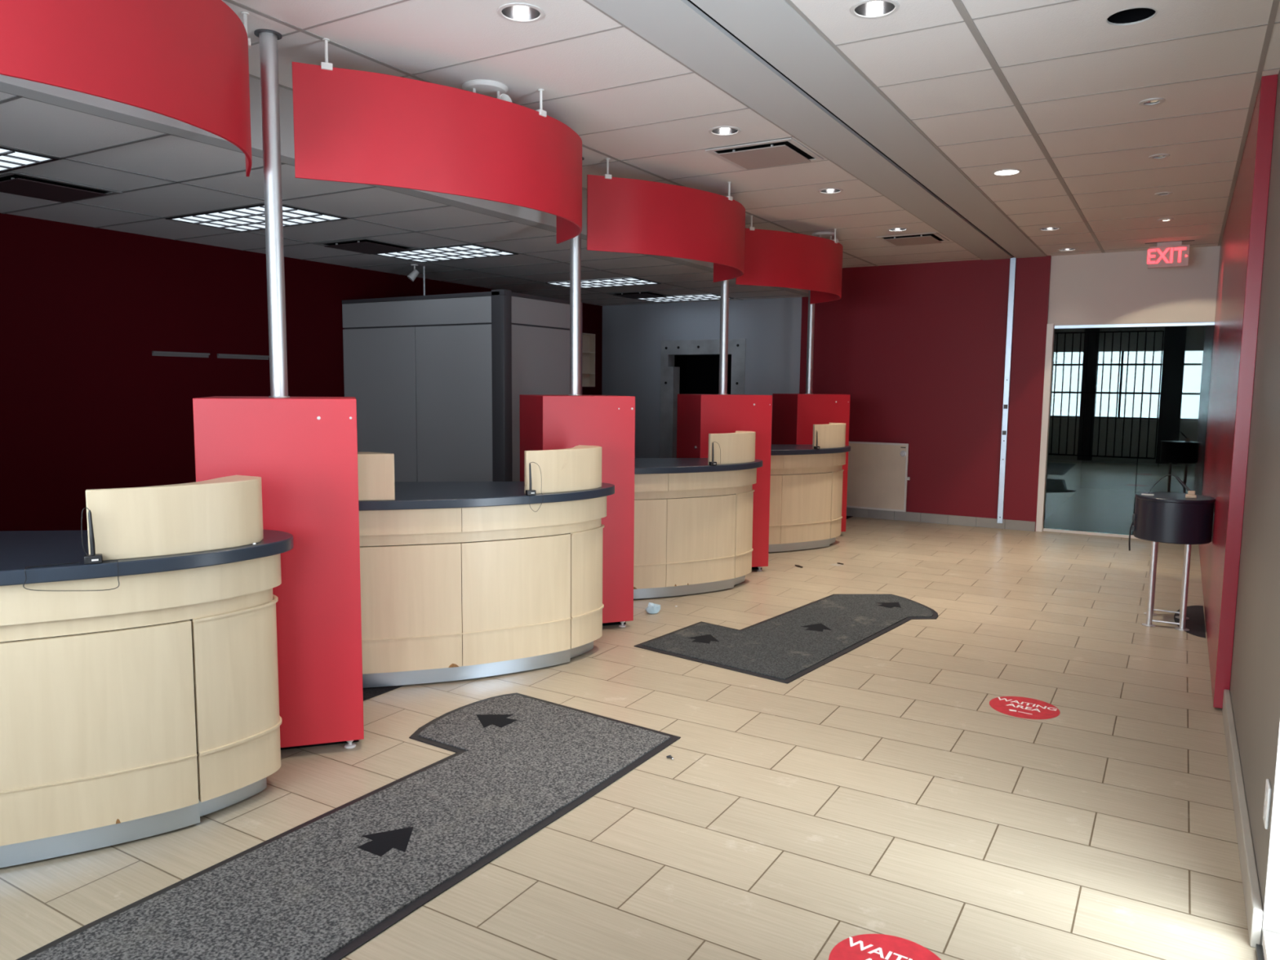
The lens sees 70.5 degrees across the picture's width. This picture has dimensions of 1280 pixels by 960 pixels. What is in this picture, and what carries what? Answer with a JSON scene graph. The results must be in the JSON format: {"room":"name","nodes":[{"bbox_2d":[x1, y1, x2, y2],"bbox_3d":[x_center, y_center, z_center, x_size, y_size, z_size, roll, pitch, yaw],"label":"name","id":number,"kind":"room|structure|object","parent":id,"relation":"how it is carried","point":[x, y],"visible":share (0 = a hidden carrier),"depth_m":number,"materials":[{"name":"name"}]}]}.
{"room":"bank lobby","nodes":[
{"label":"bank lobby","id":0,"kind":"room"},
{"bbox_2d":[0,213,602,531],"bbox_3d":[-3.434,-0.894,7.420,0.200,3.190,11.708,4,7,29],"label":"wall","id":1,"kind":"structure","parent":0,"point":[86,402],"depth_m":6.65,"materials":[{"name":"red paint"}]},
{"bbox_2d":[151,351,209,357],"bbox_3d":[-3.536,-0.969,6.994,0.022,0.034,0.460,4,7,31],"label":"wall ledge","id":2,"kind":"object","parent":1,"relation":"attached to","point":[153,353],"visible":1,"depth_m":6.98,"materials":[{"name":"grey metal"}]},
{"bbox_2d":[217,353,269,359],"bbox_3d":[-3.264,-1.016,7.473,0.022,0.034,0.475,4,7,31],"label":"wall ledge","id":3,"kind":"object","parent":1,"relation":"attached to","point":[219,355],"visible":0.93,"depth_m":7.46,"materials":[{"name":"grey metal"}]},
{"bbox_2d":[582,333,595,386],"bbox_3d":[-0.886,-1.538,11.563,0.090,0.690,1.000,4,7,31],"label":"wall shelf","id":4,"kind":"object","parent":1,"relation":"attached to","point":[588,340],"visible":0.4,"depth_m":11.94,"materials":[{"name":"beige laminate"}]},
{"bbox_2d":[0,91,808,306],"bbox_3d":[-2.344,-1.814,6.617,3.410,0.050,11.600,4,7,31],"label":"ceiling","id":5,"kind":"structure","parent":0,"point":[27,124],"depth_m":5.76,"materials":[{"name":"white tile"}]},
{"bbox_2d":[0,146,58,173],"bbox_3d":[-3.432,-1.565,4.433,1.080,0.010,0.570,4,7,31],"label":"recessed light","id":6,"kind":"object","parent":5,"relation":"in","point":[11,159],"visible":1,"depth_m":4.41,"materials":[{"name":"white plastic"}]},
{"bbox_2d":[0,171,122,202],"bbox_3d":[-3.343,-1.624,5.066,0.575,0.022,0.575,4,7,31],"label":"ceiling vent","id":7,"kind":"object","parent":5,"relation":"in","point":[11,182],"visible":1,"depth_m":5.02,"materials":[{"name":"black metal"}]},
{"bbox_2d":[165,204,346,231],"bbox_3d":[-2.521,-1.713,5.949,1.080,0.010,0.570,4,7,31],"label":"recessed light","id":8,"kind":"object","parent":5,"relation":"in","point":[250,218],"visible":0.88,"depth_m":5.93,"materials":[{"name":"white plastic"}]},
{"bbox_2d":[313,237,421,254],"bbox_3d":[-2.127,-1.821,7.089,0.575,0.022,0.575,4,7,31],"label":"ceiling vent","id":9,"kind":"object","parent":5,"relation":"in","point":[366,246],"visible":1,"depth_m":7.01,"materials":[{"name":"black metal"}]},
{"bbox_2d":[0,90,807,304],"bbox_3d":[-2.127,-1.786,6.607,2.896,0.006,11.400,4,7,31],"label":"ceiling grid","id":10,"kind":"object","parent":5,"relation":"attached to","point":[15,97],"depth_m":5.90,"materials":[{"name":"silver metal"}]},
{"bbox_2d":[407,263,419,281],"bbox_3d":[-2.047,-1.867,8.175,0.108,0.153,0.072,-3,7,-29],"label":"light","id":11,"kind":"object","parent":5,"relation":"attached to","point":[412,276],"visible":1,"depth_m":8.15,"materials":[{"name":"white metal"}]},
{"bbox_2d":[372,244,518,262],"bbox_3d":[-1.607,-1.861,7.469,1.080,0.010,0.570,4,7,31],"label":"recessed light","id":12,"kind":"object","parent":5,"relation":"in","point":[468,251],"visible":0.95,"depth_m":7.44,"materials":[{"name":"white plastic"}]},
{"bbox_2d":[545,277,661,288],"bbox_3d":[-0.389,-2.059,9.498,1.080,0.010,0.570,4,7,31],"label":"recessed light","id":13,"kind":"object","parent":5,"relation":"in","point":[625,281],"visible":0.86,"depth_m":9.45,"materials":[{"name":"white plastic"}]},
{"bbox_2d":[606,290,673,298],"bbox_3d":[0.000,-2.166,10.630,0.575,0.022,0.575,4,7,31],"label":"ceiling vent","id":14,"kind":"object","parent":5,"relation":"in","point":[633,295],"visible":1,"depth_m":10.53,"materials":[{"name":"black metal"}]},
{"bbox_2d":[637,293,733,302],"bbox_3d":[0.525,-2.207,11.018,1.080,0.010,0.570,4,7,31],"label":"recessed light","id":15,"kind":"object","parent":5,"relation":"in","point":[708,296],"visible":0.77,"depth_m":11.00,"materials":[{"name":"white plastic"}]},
{"bbox_2d":[0,74,808,296],"bbox_3d":[-0.888,-1.849,5.739,0.120,0.336,11.600,4,7,31],"label":"trim","id":16,"kind":"structure","parent":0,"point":[66,98],"depth_m":4.17,"materials":[{"name":"grey paint"}]},
{"bbox_2d":[0,488,1256,959],"bbox_3d":[2.362,0.785,7.700,10.700,0.104,16.550,4,7,31],"label":"floor","id":17,"kind":"structure","parent":0,"point":[879,788],"depth_m":3.39,"materials":[{"name":"beige tile"}]},
{"bbox_2d":[0,475,293,867],"bbox_3d":[-1.994,0.585,3.075,1.536,1.168,0.912,-1,6,-14],"label":"counter","id":18,"kind":"object","parent":17,"relation":"on","point":[148,705],"depth_m":2.92,"materials":[{"name":"brown wood"}]},
{"bbox_2d":[22,507,119,591],"bbox_3d":[-1.722,0.212,2.742,0.246,0.255,0.052,-3,7,-30],"label":"pen","id":19,"kind":"object","parent":18,"relation":"on","point":[92,558],"visible":1,"depth_m":2.76,"materials":[{"name":"black plastic"}]},
{"bbox_2d":[0,529,293,586],"bbox_3d":[-1.990,0.248,3.040,1.536,0.045,0.912,-1,6,-14],"label":"countertop","id":20,"kind":"structure","parent":18,"relation":"on","point":[19,549],"depth_m":2.92,"materials":[{"name":"blue stone"}]},
{"bbox_2d":[192,395,364,750],"bbox_3d":[-1.504,0.371,3.863,0.588,1.440,0.622,-1,6,-18],"label":"partition","id":21,"kind":"object","parent":17,"relation":"on","point":[303,450],"visible":0.53,"depth_m":3.59,"materials":[{"name":"red laminate"}]},
{"bbox_2d":[253,28,289,397],"bbox_3d":[-1.496,-1.075,3.702,0.104,1.470,0.104,4,7,31],"label":"support pole","id":22,"kind":"object","parent":21,"relation":"on","point":[268,38],"visible":0.97,"depth_m":3.68,"materials":[{"name":"silver metal"}]},
{"bbox_2d":[16,693,680,959],"bbox_3d":[-0.980,1.185,2.981,1.047,0.011,2.890,4,7,31],"label":"floor mat","id":23,"kind":"object","parent":17,"relation":"on","point":[324,886],"visible":1,"depth_m":2.92,"materials":[{"name":"black rubber"}]},
{"bbox_2d":[342,289,582,481],"bbox_3d":[-1.645,-0.520,8.428,1.922,2.274,1.104,4,7,31],"label":"storage cabinet","id":24,"kind":"object","parent":17,"relation":"on","point":[437,382],"visible":0.59,"depth_m":7.83,"materials":[{"name":"grey"}]},
{"bbox_2d":[422,266,425,295],"bbox_3d":[-1.974,-1.798,8.293,0.018,0.312,0.017,4,7,31],"label":"conduit","id":25,"kind":"object","parent":24,"relation":"on","point":[424,267],"visible":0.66,"depth_m":8.28,"materials":[{"name":"metal"}]},
{"bbox_2d":[357,444,614,688],"bbox_3d":[-0.876,0.405,4.915,1.536,1.168,0.912,-1,6,-14],"label":"counter","id":26,"kind":"object","parent":17,"relation":"on","point":[460,580],"depth_m":4.60,"materials":[{"name":"beige wood"}]},
{"bbox_2d":[358,481,614,511],"bbox_3d":[-0.873,0.069,4.880,1.536,0.045,0.912,-1,6,-14],"label":"countertop","id":27,"kind":"structure","parent":26,"relation":"on","point":[408,495],"depth_m":4.64,"materials":[{"name":"blue stone"}]},
{"bbox_2d":[524,462,543,511],"bbox_3d":[-0.531,0.033,4.583,0.081,0.246,0.095,-2,6,-22],"label":"pen","id":28,"kind":"object","parent":26,"relation":"on","point":[529,492],"visible":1,"depth_m":4.60,"materials":[{"name":"black plastic"}]},
{"bbox_2d":[519,394,635,627],"bbox_3d":[-0.419,0.184,5.777,0.591,1.440,0.622,-2,6,-20],"label":"partition","id":29,"kind":"object","parent":17,"relation":"on","point":[547,422],"visible":0.36,"depth_m":5.53,"materials":[{"name":"red laminate"}]},
{"bbox_2d":[568,156,584,395],"bbox_3d":[-0.401,-1.264,5.632,0.104,1.470,0.104,4,7,31],"label":"support pole","id":30,"kind":"object","parent":29,"relation":"on","point":[575,242],"visible":0.53,"depth_m":5.63,"materials":[{"name":"silver metal"}]},
{"bbox_2d":[644,602,660,613],"bbox_3d":[0.084,0.850,6.023,0.084,0.073,0.090,4,7,31],"label":"wrapper","id":31,"kind":"object","parent":17,"relation":"on","point":[652,608],"visible":1,"depth_m":6.01,"materials":[{"name":"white paper"}]},
{"bbox_2d":[633,431,762,599],"bbox_3d":[0.206,0.224,6.775,1.536,1.168,0.912,-1,6,-14],"label":"counter","id":32,"kind":"object","parent":17,"relation":"on","point":[693,517],"depth_m":6.52,"materials":[{"name":"brown wood"}]},
{"bbox_2d":[634,457,762,474],"bbox_3d":[0.210,-0.113,6.741,1.536,0.045,0.912,-1,6,-14],"label":"countertop","id":33,"kind":"structure","parent":32,"relation":"on","point":[642,465],"depth_m":6.51,"materials":[{"name":"blue stone"}]},
{"bbox_2d":[708,441,720,465],"bbox_3d":[0.534,-0.189,6.465,0.080,0.169,0.036,-2,6,-23],"label":"pen","id":34,"kind":"object","parent":32,"relation":"on","point":[713,463],"visible":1,"depth_m":6.46,"materials":[{"name":"black plastic"}]},
{"bbox_2d":[676,394,772,571],"bbox_3d":[0.678,0.010,7.570,0.618,1.440,0.622,-1,6,-15],"label":"partition","id":35,"kind":"object","parent":17,"relation":"on","point":[699,415],"visible":0.35,"depth_m":7.29,"materials":[{"name":"red laminate"}]},
{"bbox_2d":[718,280,728,394],"bbox_3d":[0.691,-1.435,7.395,0.104,1.470,0.104,4,7,31],"label":"support pole","id":36,"kind":"object","parent":35,"relation":"on","point":[724,310],"visible":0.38,"depth_m":7.40,"materials":[{"name":"silver metal"}]},
{"bbox_2d":[633,594,937,684],"bbox_3d":[1.084,0.916,5.785,1.071,0.011,2.290,6,8,41],"label":"floor mat","id":37,"kind":"object","parent":17,"relation":"on","point":[784,647],"visible":1,"depth_m":5.46,"materials":[{"name":"black rubber"}]},
{"bbox_2d":[768,422,850,552],"bbox_3d":[1.305,0.046,8.603,1.536,1.168,0.912,-1,6,-14],"label":"counter","id":38,"kind":"object","parent":17,"relation":"on","point":[806,485],"depth_m":8.37,"materials":[{"name":"brown wood"}]},
{"bbox_2d":[770,444,850,455],"bbox_3d":[1.308,-0.291,8.569,1.536,0.045,0.912,-1,6,-14],"label":"countertop","id":39,"kind":"structure","parent":38,"relation":"on","point":[776,449],"depth_m":8.34,"materials":[{"name":"blue stone"}]},
{"bbox_2d":[813,430,819,448],"bbox_3d":[1.618,-0.368,8.285,0.051,0.173,0.033,-3,7,-29],"label":"pen","id":40,"kind":"object","parent":38,"relation":"on","point":[816,446],"visible":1,"depth_m":8.28,"materials":[{"name":"black plastic"}]},
{"bbox_2d":[771,393,850,531],"bbox_3d":[1.751,-0.170,9.411,0.575,1.440,0.622,-1,6,-15],"label":"partition","id":41,"kind":"object","parent":17,"relation":"on","point":[794,415],"visible":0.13,"depth_m":9.10,"materials":[{"name":"red laminate"}]},
{"bbox_2d":[804,289,814,394],"bbox_3d":[1.743,-1.615,9.231,0.104,1.470,0.104,4,7,31],"label":"support pole","id":42,"kind":"object","parent":41,"relation":"on","point":[811,322],"visible":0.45,"depth_m":9.23,"materials":[{"name":"silver metal"}]},
{"bbox_2d":[830,563,844,565],"bbox_3d":[1.678,0.726,7.737,0.095,0.001,0.095,-5,8,-40],"label":"paper scrap","id":43,"kind":"object","parent":17,"relation":"on","point":[834,564],"visible":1,"depth_m":7.76,"materials":[{"name":"beige paper"}]},
{"bbox_2d":[828,933,941,959],"bbox_3d":[0.647,1.271,2.351,0.310,0.001,0.310,4,7,34],"label":"decal","id":44,"kind":"object","parent":17,"relation":"on","point":[865,946],"visible":1,"depth_m":2.43,"materials":[{"name":"red plastic"}]},
{"bbox_2d":[989,696,1059,719],"bbox_3d":[1.825,1.080,4.306,0.310,0.001,0.310,5,7,35],"label":"decal","id":45,"kind":"object","parent":17,"relation":"on","point":[1015,706],"visible":1,"depth_m":4.30,"materials":[{"name":"red plastic"}]},
{"bbox_2d":[1128,492,1215,631],"bbox_3d":[3.439,0.514,5.897,0.464,0.828,0.446,4,7,31],"label":"table","id":46,"kind":"object","parent":17,"relation":"on","point":[1170,517],"visible":0.99,"depth_m":5.71,"materials":[{"name":"black laminate"}]},
{"bbox_2d":[1148,474,1196,497],"bbox_3d":[3.410,0.036,5.802,0.268,0.141,0.041,4,7,31],"label":"cord","id":47,"kind":"object","parent":46,"relation":"on","point":[1191,494],"visible":1,"depth_m":5.76,"materials":[{"name":"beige plastic"}]},
{"bbox_2d":[1173,605,1205,638],"bbox_3d":[3.643,0.922,6.014,0.173,0.001,0.980,4,7,31],"label":"mat","id":48,"kind":"object","parent":17,"relation":"on","point":[1195,624],"visible":0.82,"depth_m":5.96,"materials":[{"name":"black rubber"}]},
{"bbox_2d":[674,354,731,394],"bbox_3d":[0.956,-1.245,12.153,3.100,3.000,0.850,4,7,31],"label":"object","id":49,"kind":"structure","parent":0,"point":[699,374],"depth_m":12.56,"materials":[{"name":"black"}]},
{"bbox_2d":[221,0,1279,267],"bbox_3d":[0.967,-1.871,4.681,4.140,0.001,11.700,4,7,31],"label":"ceiling","id":50,"kind":"structure","parent":0,"point":[411,37],"depth_m":4.24,"materials":[{"name":"white tile"}]},
{"bbox_2d":[0,0,252,177],"bbox_3d":[-1.841,-1.412,2.699,0.549,0.558,1.903,4,7,31],"label":"valance","id":51,"kind":"object","parent":50,"relation":"hanging from","point":[186,61],"visible":1,"depth_m":2.76,"materials":[{"name":"red laminate"}]},
{"bbox_2d":[292,38,582,244],"bbox_3d":[-0.737,-1.573,4.362,0.549,0.558,1.903,4,7,31],"label":"valance","id":52,"kind":"object","parent":50,"relation":"hanging from","point":[351,126],"visible":1,"depth_m":3.90,"materials":[{"name":"red laminate"}]},
{"bbox_2d":[462,79,511,102],"bbox_3d":[-0.719,-1.782,4.240,0.243,0.119,0.246,4,7,31],"label":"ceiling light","id":53,"kind":"object","parent":50,"relation":"attached to","point":[491,88],"visible":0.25,"depth_m":4.20,"materials":[{"name":"white plastic"}]},
{"bbox_2d":[497,2,544,22],"bbox_3d":[-0.445,-1.829,3.387,0.176,0.165,0.176,4,7,31],"label":"recessed light","id":54,"kind":"object","parent":50,"relation":"in","point":[517,11],"visible":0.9,"depth_m":3.45,"materials":[{"name":"white metal"}]},
{"bbox_2d":[586,158,745,282],"bbox_3d":[0.339,-1.757,6.249,0.549,0.558,1.903,4,7,31],"label":"valance","id":55,"kind":"object","parent":50,"relation":"hanging from","point":[624,215],"visible":1,"depth_m":5.77,"materials":[{"name":"red laminate"}]},
{"bbox_2d":[708,126,741,135],"bbox_3d":[0.462,-1.979,4.926,0.176,0.165,0.176,4,7,31],"label":"recessed light","id":56,"kind":"object","parent":50,"relation":"in","point":[718,131],"visible":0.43,"depth_m":4.99,"materials":[{"name":"white metal"}]},
{"bbox_2d":[223,0,1279,266],"bbox_3d":[0.884,-1.874,4.671,4.008,0.013,11.600,4,7,31],"label":"ceiling grid","id":57,"kind":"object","parent":50,"relation":"attached to","point":[966,18],"depth_m":4.31,"materials":[{"name":"silver metal"}]},
{"bbox_2d":[705,137,823,169],"bbox_3d":[0.749,-1.934,5.414,0.535,0.022,0.535,4,7,31],"label":"ceiling vent","id":58,"kind":"object","parent":50,"relation":"in","point":[787,151],"visible":1,"depth_m":5.35,"materials":[{"name":"white metal"}]},
{"bbox_2d":[735,214,843,303],"bbox_3d":[1.442,-1.930,8.028,0.549,0.558,1.903,4,7,31],"label":"valance","id":59,"kind":"object","parent":50,"relation":"hanging from","point":[772,258],"visible":0.96,"depth_m":7.56,"materials":[{"name":"red laminate"}]},
{"bbox_2d":[811,231,839,243],"bbox_3d":[1.668,-2.165,8.183,0.243,0.119,0.246,4,7,31],"label":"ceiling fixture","id":60,"kind":"object","parent":50,"relation":"attached to","point":[820,234],"visible":0.3,"depth_m":8.14,"materials":[{"name":"white plastic"}]},
{"bbox_2d":[817,187,843,193],"bbox_3d":[1.347,-2.123,6.400,0.176,0.165,0.176,4,7,31],"label":"recessed light","id":61,"kind":"object","parent":50,"relation":"in","point":[830,190],"visible":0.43,"depth_m":6.46,"materials":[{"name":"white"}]},
{"bbox_2d":[849,0,899,18],"bbox_3d":[0.862,-1.810,3.319,0.176,0.165,0.176,4,7,31],"label":"recessed light","id":62,"kind":"object","parent":50,"relation":"in","point":[869,8],"visible":0.99,"depth_m":3.38,"materials":[{"name":"white metal"}]},
{"bbox_2d":[887,227,907,231],"bbox_3d":[2.256,-2.271,7.925,0.176,0.165,0.176,4,7,31],"label":"recessed light","id":63,"kind":"object","parent":50,"relation":"in","point":[894,229],"visible":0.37,"depth_m":7.98,"materials":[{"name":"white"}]},
{"bbox_2d":[875,231,949,245],"bbox_3d":[2.531,-2.225,8.400,0.535,0.022,0.535,4,7,31],"label":"ceiling vent","id":64,"kind":"object","parent":50,"relation":"in","point":[926,237],"visible":1,"depth_m":8.32,"materials":[{"name":"white metal"}]},
{"bbox_2d":[991,168,1021,175],"bbox_3d":[2.351,-1.970,5.810,0.176,0.006,0.176,4,7,31],"label":"recessed light","id":65,"kind":"object","parent":50,"relation":"in","point":[1005,171],"visible":1,"depth_m":5.80,"materials":[{"name":"white metal"}]},
{"bbox_2d":[1038,226,1061,231],"bbox_3d":[3.539,-2.248,7.819,0.176,0.165,0.176,4,7,31],"label":"recessed light","id":66,"kind":"object","parent":50,"relation":"in","point":[1046,228],"visible":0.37,"depth_m":7.87,"materials":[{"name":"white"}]},
{"bbox_2d":[1057,248,1076,251],"bbox_3d":[4.228,-2.359,8.957,0.176,0.165,0.176,4,7,31],"label":"recessed light","id":67,"kind":"object","parent":50,"relation":"in","point":[1062,249],"visible":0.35,"depth_m":9.00,"materials":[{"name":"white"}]},
{"bbox_2d":[1105,6,1157,25],"bbox_3d":[1.831,-1.876,3.360,0.170,0.303,0.170,4,7,31],"label":"recessed light","id":68,"kind":"object","parent":50,"relation":"attached to","point":[1132,15],"depth_m":3.44,"materials":[{"name":"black metal"}]},
{"bbox_2d":[1138,97,1164,106],"bbox_3d":[2.466,-1.828,4.366,0.112,0.021,0.112,4,7,31],"label":"recessed light","id":69,"kind":"object","parent":50,"relation":"in","point":[1153,100],"visible":0.95,"depth_m":4.37,"materials":[{"name":"white metal"}]},
{"bbox_2d":[1148,153,1169,159],"bbox_3d":[3.082,-1.926,5.378,0.112,0.021,0.112,4,7,31],"label":"recessed light","id":70,"kind":"object","parent":50,"relation":"in","point":[1166,155],"visible":0.91,"depth_m":5.37,"materials":[{"name":"silver metal"}]},
{"bbox_2d":[1154,191,1172,195],"bbox_3d":[3.693,-2.025,6.391,0.112,0.021,0.112,4,7,31],"label":"recessed light","id":71,"kind":"object","parent":50,"relation":"in","point":[1162,193],"visible":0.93,"depth_m":6.38,"materials":[{"name":"silver metal"}]},
{"bbox_2d":[1157,217,1173,221],"bbox_3d":[4.265,-2.119,7.353,0.112,0.021,0.112,4,7,31],"label":"recessed light","id":72,"kind":"object","parent":50,"relation":"in","point":[1166,219],"visible":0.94,"depth_m":7.34,"materials":[{"name":"silver metal"}]},
{"bbox_2d":[1145,240,1194,268],"bbox_3d":[4.932,-2.103,8.455,0.400,0.232,0.046,4,7,31],"label":"exit sign","id":73,"kind":"object","parent":50,"relation":"hanging from","point":[1167,254],"visible":1,"depth_m":8.44,"materials":[{"name":"red plastic"}]},
{"bbox_2d":[586,0,1045,260],"bbox_3d":[0.976,-1.876,4.616,0.618,0.036,11.600,4,7,31],"label":"ceiling","id":74,"kind":"structure","parent":0,"point":[773,29],"depth_m":4.35,"materials":[{"name":"grey paint"}]},
{"bbox_2d":[687,0,1013,256],"bbox_3d":[0.978,-1.885,4.614,0.030,0.018,11.600,4,7,31],"label":"trim","id":75,"kind":"structure","parent":74,"relation":"attached to","point":[690,1],"depth_m":4.41,"materials":[{"name":"black metal"}]},
{"bbox_2d":[601,229,1051,531],"bbox_3d":[1.846,-1.216,11.032,5.675,3.190,0.156,4,7,31],"label":"wall","id":76,"kind":"structure","parent":0,"point":[918,350],"depth_m":10.21,"materials":[{"name":"red paint"}]},
{"bbox_2d":[659,338,746,457],"bbox_3d":[0.822,-0.746,11.692,1.200,2.100,0.178,4,7,31],"label":"door frame","id":77,"kind":"structure","parent":76,"relation":"attached to","point":[669,374],"depth_m":11.79,"materials":[{"name":"metal"}]},
{"bbox_2d":[846,441,910,511],"bbox_3d":[2.627,-0.051,10.534,1.005,0.780,0.037,4,7,31],"label":"board","id":78,"kind":"object","parent":76,"relation":"attached to","point":[877,477],"visible":0.73,"depth_m":10.47,"materials":[{"name":"beige laminate"}]},
{"bbox_2d":[846,507,1035,531],"bbox_3d":[3.058,0.416,10.357,2.698,0.105,0.024,4,7,31],"label":"baseboard","id":79,"kind":"structure","parent":76,"relation":"attached to","point":[1028,526],"depth_m":10.14,"materials":[{"name":"grey tile"}]},
{"bbox_2d":[999,379,1007,518],"bbox_3d":[3.910,-0.331,9.751,0.040,1.492,0.004,4,7,31],"label":"trim","id":80,"kind":"structure","parent":76,"relation":"attached to","point":[1005,406],"depth_m":9.72,"materials":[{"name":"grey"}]},
{"bbox_2d":[996,257,1016,523],"bbox_3d":[3.924,-0.938,9.702,0.060,2.830,0.028,4,7,31],"label":"trim","id":81,"kind":"structure","parent":76,"relation":"attached to","point":[1012,260],"depth_m":9.68,"materials":[{"name":"silver metal"}]},
{"bbox_2d":[502,13,1166,194],"bbox_3d":[2.365,-2.650,7.394,11.000,0.100,16.700,4,7,31],"label":"ceiling","id":82,"kind":"structure","parent":0,"point":[502,13],"depth_m":5.85,"materials":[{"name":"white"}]},
{"bbox_2d":[1044,325,1214,520],"bbox_3d":[6.801,-1.231,11.107,6.600,3.300,5.040,4,7,31],"label":"wall","id":83,"kind":"structure","parent":0,"point":[1098,374],"depth_m":13.40,"materials":[{"name":"black"}]},
{"bbox_2d":[1047,219,1220,325],"bbox_3d":[5.030,-2.074,9.045,1.740,1.015,0.080,4,7,31],"label":"wall","id":84,"kind":"structure","parent":0,"point":[1110,287],"depth_m":9.08,"materials":[{"name":"white paint"}]},
{"bbox_2d":[1035,324,1146,538],"bbox_3d":[4.985,-0.494,9.202,1.685,2.190,0.120,4,7,31],"label":"window","id":85,"kind":"structure","parent":84,"relation":"in","point":[1050,328],"depth_m":9.56,"materials":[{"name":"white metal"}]},
{"bbox_2d":[1053,321,1214,328],"bbox_3d":[5.045,-1.555,9.104,1.612,0.031,0.050,4,7,31],"label":"window","id":86,"kind":"structure","parent":85,"relation":"attached to","point":[1208,323],"depth_m":9.11,"materials":[{"name":"silver metal"}]},
{"bbox_2d":[1198,74,1278,708],"bbox_3d":[4.161,-0.578,6.470,0.060,2.878,5.460,4,7,31],"label":"wall","id":87,"kind":"structure","parent":0,"point":[1242,251],"depth_m":4.32,"materials":[{"name":"red paint"}]},
{"bbox_2d":[1229,69,1279,959],"bbox_3d":[2.939,-0.507,4.214,0.150,3.200,11.100,4,7,31],"label":"wall","id":88,"kind":"structure","parent":0,"point":[1255,680],"depth_m":3.17,"materials":[{"name":"beige paint"}]},
{"bbox_2d":[1222,688,1262,947],"bbox_3d":[2.214,1.127,3.360,0.024,0.110,2.125,4,7,31],"label":"baseboard","id":89,"kind":"structure","parent":88,"relation":"attached to","point":[1253,903],"depth_m":2.92,"materials":[{"name":"beige tile"}]},
{"bbox_2d":[1255,943,1264,959],"bbox_3d":[1.533,1.284,2.210,0.022,0.022,0.535,4,7,31],"label":"trim","id":90,"kind":"structure","parent":88,"relation":"attached to","point":[1259,948],"depth_m":2.41,"materials":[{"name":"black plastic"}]},
{"bbox_2d":[1262,778,1271,829],"bbox_3d":[1.724,0.890,2.493,0.010,0.116,0.076,4,7,31],"label":"outlet plate","id":91,"kind":"object","parent":88,"relation":"attached to","point":[1268,788],"visible":1,"depth_m":2.47,"materials":[{"name":"white plastic"}]},
{"bbox_2d":[1262,805,1265,819],"bbox_3d":[1.720,0.916,2.497,0.002,0.028,0.032,4,7,31],"label":"socket","id":92,"kind":"object","parent":91,"relation":"attached to","point":[1264,813],"depth_m":2.49,"materials":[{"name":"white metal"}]},
{"bbox_2d":[1264,787,1266,801],"bbox_3d":[1.721,0.864,2.492,0.002,0.028,0.032,4,7,31],"label":"socket","id":93,"kind":"object","parent":91,"relation":"attached to","point":[1265,793],"depth_m":2.48,"materials":[{"name":"white plastic"}]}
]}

